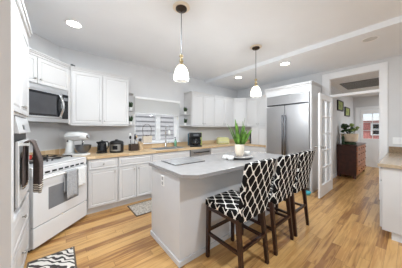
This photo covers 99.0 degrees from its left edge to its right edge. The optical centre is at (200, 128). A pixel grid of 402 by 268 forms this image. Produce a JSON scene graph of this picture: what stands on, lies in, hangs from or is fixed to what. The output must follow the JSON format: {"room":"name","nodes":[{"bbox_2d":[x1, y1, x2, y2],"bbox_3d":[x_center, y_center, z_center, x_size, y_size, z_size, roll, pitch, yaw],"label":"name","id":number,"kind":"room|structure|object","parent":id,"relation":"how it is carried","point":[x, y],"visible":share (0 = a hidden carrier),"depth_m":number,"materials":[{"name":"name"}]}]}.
{"room":"kitchen","nodes":[
{"label":"kitchen","id":0,"kind":"room"},
{"bbox_2d":[0,0,13,267],"bbox_3d":[-2.370,-0.030,0.176,2.961,2.740,0.080,0,0,-39],"label":"wall","id":1,"kind":"structure","parent":0,"point":[6,6],"depth_m":1.07,"materials":[{"name":"paint"}]},
{"bbox_2d":[27,32,58,152],"bbox_3d":[-2.557,-0.030,2.297,0.205,2.740,1.230,0,0,6],"label":"wall","id":2,"kind":"structure","parent":0,"point":[46,135],"depth_m":2.65,"materials":[{"name":"paint"}]},
{"bbox_2d":[29,48,70,123],"bbox_3d":[-2.250,-0.540,2.312,0.348,0.920,0.860,0,0,6],"label":"upper cabinet","id":3,"kind":"object","parent":2,"relation":"attached to","point":[44,70],"visible":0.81,"depth_m":2.38,"materials":[{"name":"paint"}]},
{"bbox_2d":[27,82,67,122],"bbox_3d":[-2.216,-0.334,2.272,0.429,0.480,0.758,0,0,6],"label":"microwave","id":4,"kind":"object","parent":3,"relation":"in","point":[46,104],"visible":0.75,"depth_m":2.31,"materials":[{"name":"silver metal"}]},
{"bbox_2d":[59,46,236,148],"bbox_3d":[-0.693,-0.030,4.388,5.100,2.740,0.140,0,0,-39],"label":"wall","id":5,"kind":"structure","parent":0,"point":[144,81],"depth_m":3.73,"materials":[{"name":"paint"}]},
{"bbox_2d":[70,66,129,125],"bbox_3d":[-1.813,-0.528,3.129,0.915,0.943,0.373,0,0,-39],"label":"upper cabinet","id":6,"kind":"object","parent":5,"relation":"attached to","point":[97,98],"visible":0.94,"depth_m":2.96,"materials":[{"name":"paint"}]},
{"bbox_2d":[29,139,249,156],"bbox_3d":[-0.611,0.380,3.760,5.565,0.090,0.927,0,0,-39],"label":"backsplash","id":7,"kind":"structure","parent":5,"relation":"attached to","point":[93,149],"depth_m":3.80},
{"bbox_2d":[133,115,180,143],"bbox_3d":[-1.022,-0.164,4.059,1.175,0.991,0.190,0,0,-39],"label":"window","id":8,"kind":"structure","parent":5,"relation":"in","point":[157,117],"depth_m":4.12,"materials":[{"name":"paint"}]},
{"bbox_2d":[142,124,151,142],"bbox_3d":[-1.211,0.095,3.852,0.210,0.420,0.090,0,0,-39],"label":"basket","id":9,"kind":"object","parent":8,"relation":"on","point":[145,139],"visible":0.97,"depth_m":3.81,"materials":[{"name":"metal"}]},
{"bbox_2d":[134,96,179,115],"bbox_3d":[-0.982,-0.515,4.017,1.122,0.370,0.059,0,0,-39],"label":"window blind","id":10,"kind":"object","parent":5,"relation":"attached to","point":[143,105],"visible":1,"depth_m":3.96,"materials":[{"name":"fabric"}]},
{"bbox_2d":[184,91,213,126],"bbox_3d":[-0.039,-0.498,4.587,0.775,0.883,0.373,0,0,-39],"label":"upper cabinet","id":11,"kind":"object","parent":5,"relation":"attached to","point":[200,105],"visible":1,"depth_m":4.42,"materials":[{"name":"paint"}]},
{"bbox_2d":[214,95,233,126],"bbox_3d":[0.576,-0.498,5.092,0.813,0.883,0.373,0,0,-39],"label":"upper cabinet","id":12,"kind":"object","parent":5,"relation":"attached to","point":[223,106],"visible":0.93,"depth_m":4.95,"materials":[{"name":"paint"}]},
{"bbox_2d":[233,98,245,126],"bbox_3d":[1.200,-0.507,5.455,0.613,0.865,0.607,0,0,-39],"label":"upper cabinet","id":13,"kind":"object","parent":5,"relation":"attached to","point":[239,104],"visible":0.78,"depth_m":5.21,"materials":[{"name":"paint"}]},
{"bbox_3d":[-1.435,-0.401,3.492,0.164,0.653,0.297,0,0,-39],"label":"corner shelf","id":14,"kind":"object","parent":5,"relation":"attached to","visible":0},
{"bbox_2d":[129,115,132,123],"bbox_3d":[-1.433,-0.188,3.474,0.102,0.190,0.100,0,0,-39],"label":"potted plant","id":15,"kind":"object","parent":14,"relation":"on","point":[131,116],"visible":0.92,"depth_m":3.46,"materials":[{"name":"green plant"}]},
{"bbox_2d":[23,0,401,80],"bbox_3d":[0.432,-1.430,-0.486,6.450,0.060,9.100,0,0,-39],"label":"ceiling","id":16,"kind":"structure","parent":0,"point":[218,36],"depth_m":2.37,"materials":[{"name":"paint"}]},
{"bbox_2d":[65,19,82,28],"bbox_3d":[-1.692,-1.395,2.286,0.200,0.008,0.200,0,0,-39],"label":"recessed light","id":17,"kind":"object","parent":16,"relation":"in","point":[72,23],"visible":1,"depth_m":2.28,"materials":[{"name":"paint"}]},
{"bbox_2d":[173,1,189,77],"bbox_3d":[-0.226,-0.977,1.972,0.196,0.844,0.196,0,0,-39],"label":"pendant light","id":18,"kind":"object","parent":16,"relation":"hanging from","point":[182,7],"visible":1,"depth_m":1.95,"materials":[{"name":"glass"}]},
{"bbox_2d":[179,54,183,66],"bbox_3d":[-0.226,-0.785,1.972,0.066,0.140,0.066,0,0,-39],"label":"socket","id":19,"kind":"object","parent":18,"relation":"attached to","point":[181,64],"depth_m":1.95,"materials":[{"name":"gold metal"}]},
{"bbox_2d":[250,44,261,94],"bbox_3d":[0.935,-0.977,2.926,0.196,0.844,0.196,0,0,-39],"label":"pendant light","id":20,"kind":"object","parent":16,"relation":"hanging from","point":[255,47],"visible":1,"depth_m":2.90,"materials":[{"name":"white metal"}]},
{"bbox_2d":[24,166,401,267],"bbox_3d":[2.429,1.370,1.219,11.700,0.060,9.200,0,0,-39],"label":"floor","id":21,"kind":"structure","parent":0,"point":[344,230],"depth_m":2.10,"materials":[{"name":"brown wood"}]},
{"bbox_2d":[14,0,32,267],"bbox_3d":[-1.774,0.155,1.296,0.648,2.370,0.885,0,0,-39],"label":"tall cabinet","id":22,"kind":"object","parent":21,"relation":"on","point":[22,29],"visible":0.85,"depth_m":1.45,"materials":[{"name":"paint"}]},
{"bbox_2d":[14,115,36,210],"bbox_3d":[-1.749,0.265,1.333,0.634,0.740,0.800,0,0,-39],"label":"wall oven","id":23,"kind":"object","parent":22,"relation":"in","point":[21,125],"visible":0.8,"depth_m":1.37,"materials":[{"name":"white metal"}]},
{"bbox_2d":[22,139,42,192],"bbox_3d":[-1.472,0.317,1.509,0.119,0.447,0.248,0,0,-39],"label":"dish towel","id":24,"kind":"object","parent":23,"relation":"hanging from","point":[37,156],"visible":0.95,"depth_m":1.46,"materials":[{"name":"brown fabric"}]},
{"bbox_2d":[26,246,76,267],"bbox_3d":[-1.308,1.335,1.495,0.377,0.009,0.870,0,0,-39],"label":"floor mat","id":25,"kind":"object","parent":21,"relation":"on","point":[66,258],"visible":1,"depth_m":1.72,"materials":[{"name":"fabric"}]},
{"bbox_2d":[27,155,86,252],"bbox_3d":[-2.067,0.864,2.245,0.711,0.952,0.765,0,0,6],"label":"stove","id":26,"kind":"object","parent":21,"relation":"on","point":[51,212],"visible":0.59,"depth_m":2.08,"materials":[{"name":"white metal"}]},
{"bbox_2d":[29,156,85,169],"bbox_3d":[-2.098,0.428,2.248,0.650,0.020,0.765,0,0,6],"label":"cooktop","id":27,"kind":"object","parent":26,"relation":"in","point":[55,162],"depth_m":2.27,"materials":[{"name":"white metal"}]},
{"bbox_2d":[64,168,77,198],"bbox_3d":[-1.716,0.716,2.269,0.047,0.359,0.172,0,0,6],"label":"dish towel","id":28,"kind":"object","parent":26,"relation":"hanging from","point":[71,177],"visible":0.99,"depth_m":2.25,"materials":[{"name":"grey fabric"}]},
{"bbox_2d":[76,166,85,186],"bbox_3d":[-1.700,0.665,2.428,0.047,0.259,0.132,0,0,6],"label":"dish towel","id":29,"kind":"object","parent":26,"relation":"hanging from","point":[81,174],"visible":0.93,"depth_m":2.42,"materials":[{"name":"white fabric"}]},
{"bbox_2d":[86,157,117,214],"bbox_3d":[-1.753,0.903,2.987,0.431,0.873,0.648,0,0,-39],"label":"base cabinet","id":30,"kind":"object","parent":21,"relation":"on","point":[102,173],"visible":0.98,"depth_m":2.75,"materials":[{"name":"paint"}]},
{"bbox_2d":[117,154,151,206],"bbox_3d":[-1.351,0.903,3.318,0.603,0.873,0.648,0,0,-39],"label":"base cabinet","id":31,"kind":"object","parent":21,"relation":"on","point":[134,171],"visible":0.9,"depth_m":3.07,"materials":[{"name":"paint"}]},
{"bbox_2d":[127,199,151,216],"bbox_3d":[-0.761,1.335,3.092,0.950,0.009,0.455,0,0,-39],"label":"floor mat","id":32,"kind":"object","parent":21,"relation":"on","point":[145,207],"visible":0.46,"depth_m":2.88,"materials":[{"name":"beige fabric"}]},
{"bbox_2d":[151,150,189,197],"bbox_3d":[-0.773,0.903,3.792,0.888,0.873,0.648,0,0,-39],"label":"base cabinet","id":33,"kind":"object","parent":21,"relation":"on","point":[186,153],"visible":0.19,"depth_m":3.52,"materials":[{"name":"paint"}]},
{"bbox_2d":[190,148,210,156],"bbox_3d":[-0.170,0.904,4.256,0.611,0.872,0.657,0,0,-39],"label":"dishwasher","id":34,"kind":"object","parent":21,"relation":"on","point":[196,152],"visible":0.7,"depth_m":4.00,"materials":[{"name":"silver metal"}]},
{"bbox_2d":[150,167,274,267],"bbox_3d":[0.302,0.903,2.513,1.887,0.873,0.684,0,0,-39],"label":"kitchen island","id":35,"kind":"object","parent":21,"relation":"on","point":[178,204],"visible":0.58,"depth_m":1.84,"materials":[{"name":"paint"}]},
{"bbox_2d":[149,151,282,178],"bbox_3d":[0.361,0.445,2.471,1.945,0.040,0.890,0,0,-39],"label":"island countertop","id":36,"kind":"structure","parent":35,"relation":"on","point":[214,164],"depth_m":2.00,"materials":[{"name":"grey stone"}]},
{"bbox_2d":[161,157,204,165],"bbox_3d":[-0.236,0.418,2.265,0.450,0.012,0.370,0,0,-39],"label":"cutting board","id":37,"kind":"object","parent":36,"relation":"on","point":[185,160],"visible":1,"depth_m":2.25,"materials":[{"name":"plastic"}]},
{"bbox_2d":[227,154,253,158],"bbox_3d":[0.568,0.408,2.538,0.400,0.032,0.400,0,0,-39],"label":"serving tray","id":38,"kind":"object","parent":36,"relation":"on","point":[244,156],"visible":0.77,"depth_m":2.47,"materials":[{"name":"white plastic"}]},
{"bbox_2d":[227,119,251,155],"bbox_3d":[0.583,0.113,2.518,0.300,0.564,0.272,0,0,-21],"label":"potted plant","id":39,"kind":"object","parent":38,"relation":"on","point":[240,139],"visible":1,"depth_m":2.49,"materials":[{"name":"green plant"}]},
{"bbox_2d":[211,146,234,153],"bbox_3d":[0.521,0.903,4.856,1.198,0.873,0.648,0,0,-39],"label":"base cabinet","id":40,"kind":"object","parent":21,"relation":"on","point":[215,150],"visible":0.22,"depth_m":4.51,"materials":[{"name":"paint"}]},
{"bbox_2d":[52,142,265,159],"bbox_3d":[-0.180,0.445,3.798,4.853,0.040,1.418,0,0,-39],"label":"countertop","id":41,"kind":"structure","parent":40,"relation":"on","point":[93,155],"depth_m":3.39,"materials":[{"name":"beige wood"}]},
{"bbox_2d":[62,132,91,155],"bbox_3d":[-1.988,0.235,2.769,0.406,0.379,0.232,0,0,0],"label":"stand mixer","id":42,"kind":"object","parent":41,"relation":"on","point":[70,137],"visible":0.98,"depth_m":2.72,"materials":[{"name":"white metal"}]},
{"bbox_2d":[75,144,91,152],"bbox_3d":[-1.901,0.322,2.769,0.232,0.131,0.232,0,0,0],"label":"bowl","id":43,"kind":"object","parent":42,"relation":"on","point":[83,148],"depth_m":2.70,"materials":[{"name":"silver metal"}]},
{"bbox_2d":[96,140,108,153],"bbox_3d":[-1.759,0.311,3.055,0.169,0.227,0.188,0,0,-5],"label":"electric kettle","id":44,"kind":"object","parent":41,"relation":"on","point":[102,147],"visible":1,"depth_m":2.99,"materials":[{"name":"black plastic"}]},
{"bbox_2d":[109,139,123,152],"bbox_3d":[-1.540,0.306,3.132,0.240,0.236,0.244,0,0,-14],"label":"pressure cooker","id":45,"kind":"object","parent":41,"relation":"on","point":[115,146],"visible":1,"depth_m":3.04,"materials":[{"name":"black plastic"}]},
{"bbox_2d":[129,144,137,150],"bbox_3d":[-1.331,0.359,3.384,0.120,0.130,0.150,0,0,45],"label":"utensil basket","id":46,"kind":"object","parent":41,"relation":"on","point":[132,147],"visible":0.96,"depth_m":3.34,"materials":[{"name":"wicker"}]},
{"bbox_2d":[137,139,143,149],"bbox_3d":[-1.245,0.309,3.523,0.080,0.230,0.144,0,0,-39],"label":"knife block","id":47,"kind":"object","parent":41,"relation":"on","point":[140,144],"visible":0.92,"depth_m":3.49,"materials":[{"name":"beige wood"}]},
{"bbox_2d":[164,125,170,146],"bbox_3d":[-0.756,0.165,4.011,0.127,0.520,0.232,0,0,-39],"label":"faucet","id":48,"kind":"object","parent":41,"relation":"on","point":[169,133],"visible":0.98,"depth_m":4.04,"materials":[{"name":"silver metal"}]},
{"bbox_2d":[149,146,185,149],"bbox_3d":[-0.734,0.510,3.823,0.710,0.179,0.390,0,0,-39],"label":"sink","id":49,"kind":"object","parent":41,"relation":"in","point":[173,147],"visible":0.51,"depth_m":3.93,"materials":[{"name":"silver metal"}]},
{"bbox_2d":[151,147,182,149],"bbox_3d":[-0.734,0.513,3.823,0.672,0.174,0.352,0,0,-39],"label":"basin","id":50,"kind":"object","parent":49,"relation":"in","point":[161,148],"depth_m":3.93,"materials":[{"name":"silver metal"}]},
{"bbox_2d":[189,133,201,146],"bbox_3d":[-0.141,0.257,4.181,0.283,0.336,0.286,0,0,-11],"label":"coffee maker","id":51,"kind":"object","parent":41,"relation":"on","point":[194,138],"visible":0.99,"depth_m":4.08,"materials":[{"name":"black plastic"}]},
{"bbox_2d":[216,137,228,143],"bbox_3d":[0.633,0.328,4.913,0.360,0.193,0.172,0,0,-14],"label":"toaster","id":52,"kind":"object","parent":41,"relation":"on","point":[220,140],"visible":1,"depth_m":4.83,"materials":[{"name":"yellow plastic"}]},
{"bbox_2d":[251,127,265,144],"bbox_3d":[1.756,0.187,4.785,0.550,0.474,0.475,0,0,-39],"label":"appliance garage","id":53,"kind":"object","parent":41,"relation":"on","point":[258,134],"visible":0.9,"depth_m":4.62,"materials":[{"name":"paint"}]},
{"bbox_2d":[206,158,276,267],"bbox_3d":[0.393,0.808,1.727,0.439,1.067,0.581,0,0,-39],"label":"counter stool","id":54,"kind":"object","parent":21,"relation":"on","point":[236,207],"visible":1,"depth_m":1.58,"materials":[{"name":"fabric"}]},
{"bbox_2d":[244,145,265,152],"bbox_3d":[1.641,0.903,4.881,0.648,0.873,0.768,0,0,-39],"label":"base cabinet","id":55,"kind":"object","parent":21,"relation":"on","point":[246,148],"visible":0.08,"depth_m":4.63,"materials":[{"name":"paint"}]},
{"bbox_2d":[240,153,300,255],"bbox_3d":[0.838,0.808,2.092,0.439,1.067,0.581,0,0,-39],"label":"counter stool","id":56,"kind":"object","parent":21,"relation":"on","point":[281,189],"visible":0.76,"depth_m":1.87,"materials":[{"name":"fabric"}]},
{"bbox_2d":[267,92,309,190],"bbox_3d":[2.180,0.265,4.141,0.733,2.110,0.958,0,0,-39],"label":"refrigerator","id":57,"kind":"object","parent":21,"relation":"on","point":[288,116],"visible":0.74,"depth_m":3.90,"materials":[{"name":"silver metal"}]},
{"bbox_2d":[267,150,315,236],"bbox_3d":[1.224,0.808,2.409,0.439,1.067,0.581,0,0,-39],"label":"counter stool","id":58,"kind":"object","parent":21,"relation":"on","point":[306,157],"visible":0.58,"depth_m":2.19,"materials":[{"name":"fabric"}]},
{"bbox_2d":[265,81,321,192],"bbox_3d":[2.209,0.170,4.164,0.690,2.340,1.074,0,0,-39],"label":"enclosure","id":59,"kind":"object","parent":21,"relation":"on","point":[314,88],"visible":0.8,"depth_m":3.72,"materials":[{"name":"paint"}]},
{"bbox_2d":[337,142,365,178],"bbox_3d":[4.549,0.887,5.144,1.450,0.905,0.457,0,0,-39],"label":"dresser","id":60,"kind":"object","parent":21,"relation":"on","point":[351,159],"visible":0.99,"depth_m":4.75,"materials":[{"name":"brown wood"}]},
{"bbox_2d":[341,123,359,144],"bbox_3d":[4.285,0.134,4.938,0.452,0.601,0.400,0,0,-39],"label":"potted plant","id":61,"kind":"object","parent":60,"relation":"on","point":[350,138],"visible":0.96,"depth_m":4.83,"materials":[{"name":"green plant"}]},
{"bbox_2d":[380,167,401,242],"bbox_3d":[3.051,0.903,2.403,1.625,0.873,0.640,0,0,-39],"label":"base cabinet","id":62,"kind":"object","parent":21,"relation":"on","point":[390,178],"visible":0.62,"depth_m":2.06,"materials":[{"name":"paint"}]},
{"bbox_2d":[377,152,401,168],"bbox_3d":[3.042,0.445,2.392,1.657,0.040,0.675,0,0,-39],"label":"countertop","id":63,"kind":"structure","parent":62,"relation":"on","point":[391,159],"depth_m":2.24,"materials":[{"name":"beige laminate"}]},
{"bbox_2d":[205,15,401,89],"bbox_3d":[3.484,-1.390,2.021,1.450,0.140,9.100,0,0,-39],"label":"ceiling","id":64,"kind":"structure","parent":0,"point":[345,50],"depth_m":3.17,"materials":[{"name":"paint"}]},
{"bbox_2d":[280,62,290,65],"bbox_3d":[1.696,-1.315,3.464,0.200,0.008,0.200,0,0,-39],"label":"recessed light","id":65,"kind":"object","parent":64,"relation":"in","point":[283,63],"visible":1,"depth_m":3.45,"materials":[{"name":"paint"}]},
{"bbox_2d":[361,35,379,42],"bbox_3d":[2.477,-1.315,2.514,0.200,0.008,0.200,0,0,-39],"label":"recessed light","id":66,"kind":"object","parent":64,"relation":"in","point":[371,38],"visible":1,"depth_m":2.51,"materials":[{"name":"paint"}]},
{"bbox_2d":[237,55,401,151],"bbox_3d":[4.127,0.010,2.459,0.100,2.660,8.960,0,0,-39],"label":"wall","id":67,"kind":"structure","parent":0,"point":[394,63],"depth_m":3.17,"materials":[{"name":"paint"}]},
{"bbox_2d":[246,95,265,126],"bbox_3d":[1.742,-0.498,4.984,0.375,0.883,0.803,0,0,-39],"label":"upper cabinet","id":68,"kind":"object","parent":67,"relation":"attached to","point":[256,105],"visible":0.67,"depth_m":4.93,"materials":[{"name":"paint"}]},
{"bbox_2d":[314,93,332,197],"bbox_3d":[2.582,0.319,3.548,0.835,2.018,0.185,0,0,-39],"label":"door","id":69,"kind":"structure","parent":67,"relation":"in","point":[327,186],"depth_m":3.53,"materials":[{"name":"paint"}]},
{"bbox_2d":[322,61,387,199],"bbox_3d":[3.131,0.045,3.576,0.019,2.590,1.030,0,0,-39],"label":"trim","id":70,"kind":"structure","parent":67,"relation":"attached to","point":[383,67],"depth_m":3.29,"materials":[{"name":"paint"}]},
{"bbox_2d":[389,146,401,152],"bbox_3d":[3.676,0.372,2.907,0.022,0.104,0.665,0,0,-39],"label":"backsplash","id":71,"kind":"structure","parent":67,"relation":"attached to","point":[391,149],"depth_m":3.10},
{"bbox_2d":[393,137,401,143],"bbox_3d":[3.537,0.207,3.089,0.010,0.113,0.095,0,0,-39],"label":"switch plate","id":72,"kind":"object","parent":67,"relation":"attached to","point":[396,140],"visible":1,"depth_m":3.09,"materials":[{"name":"white plastic"}]},
{"bbox_2d":[331,86,352,173],"bbox_3d":[4.262,0.040,5.288,3.700,2.600,0.100,0,0,-39],"label":"wall","id":73,"kind":"structure","parent":0,"point":[339,118],"depth_m":5.04,"materials":[{"name":"paint"}]},
{"bbox_2d":[337,100,343,111],"bbox_3d":[4.144,-0.690,5.101,0.620,0.300,0.035,0,0,-39],"label":"framed picture","id":74,"kind":"object","parent":73,"relation":"attached to","point":[340,104],"visible":1,"depth_m":5.09},
{"bbox_2d":[339,101,342,109],"bbox_3d":[4.140,-0.690,5.106,0.560,0.240,0.020,0,0,-39],"label":"artwork","id":75,"kind":"object","parent":74,"relation":"attached to","point":[340,102],"depth_m":5.10},
{"bbox_2d":[344,107,349,116],"bbox_3d":[4.827,-0.565,5.663,0.650,0.290,0.035,0,0,-39],"label":"framed picture","id":76,"kind":"object","parent":73,"relation":"attached to","point":[346,109],"visible":1,"depth_m":5.59},
{"bbox_2d":[331,72,378,97],"bbox_3d":[5.954,-1.210,3.228,3.700,0.100,5.430,0,0,-39],"label":"ceiling","id":77,"kind":"structure","parent":0,"point":[336,83],"depth_m":4.28,"materials":[{"name":"paint"}]},
{"bbox_2d":[340,78,378,89],"bbox_3d":[4.179,-1.152,4.404,0.950,0.014,0.800,0,0,-39],"label":"ceiling hatch","id":78,"kind":"object","parent":77,"relation":"attached to","point":[375,81],"visible":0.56,"depth_m":4.42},
{"bbox_2d":[353,95,378,133],"bbox_3d":[7.377,0.040,4.332,0.100,2.600,5.330,0,0,-39],"label":"wall","id":79,"kind":"structure","parent":0,"point":[366,101],"depth_m":6.13,"materials":[{"name":"paint"}]},
{"bbox_2d":[355,106,378,141],"bbox_3d":[6.025,0.275,5.882,0.019,2.130,1.100,0,0,-39],"label":"trim","id":80,"kind":"structure","parent":79,"relation":"attached to","point":[357,109],"depth_m":6.24,"materials":[{"name":"paint"}]},
{"bbox_2d":[360,109,378,167],"bbox_3d":[6.040,0.324,5.881,0.120,2.008,0.870,0,0,-39],"label":"door","id":81,"kind":"structure","parent":79,"relation":"in","point":[372,145],"depth_m":6.02,"materials":[{"name":"paint"}]},
{"label":"outside","id":82,"kind":"structure","parent":0,"visible":0},
{"bbox_3d":[4.774,1.490,5.216,22.000,0.100,18.000,0,0,-39],"label":"ground","id":83,"kind":"structure","parent":82,"visible":0},
{"bbox_2d":[135,112,173,140],"bbox_3d":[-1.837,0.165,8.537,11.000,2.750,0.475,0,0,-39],"label":"house","id":84,"kind":"structure","parent":83,"relation":"on","point":[141,120],"depth_m":7.90,"materials":[{"name":"grey"}]},
{"bbox_2d":[363,116,378,138],"bbox_3d":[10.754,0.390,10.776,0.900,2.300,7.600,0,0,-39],"label":"house","id":85,"kind":"structure","parent":83,"relation":"on","point":[366,126],"depth_m":10.66,"materials":[{"name":"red brick"}]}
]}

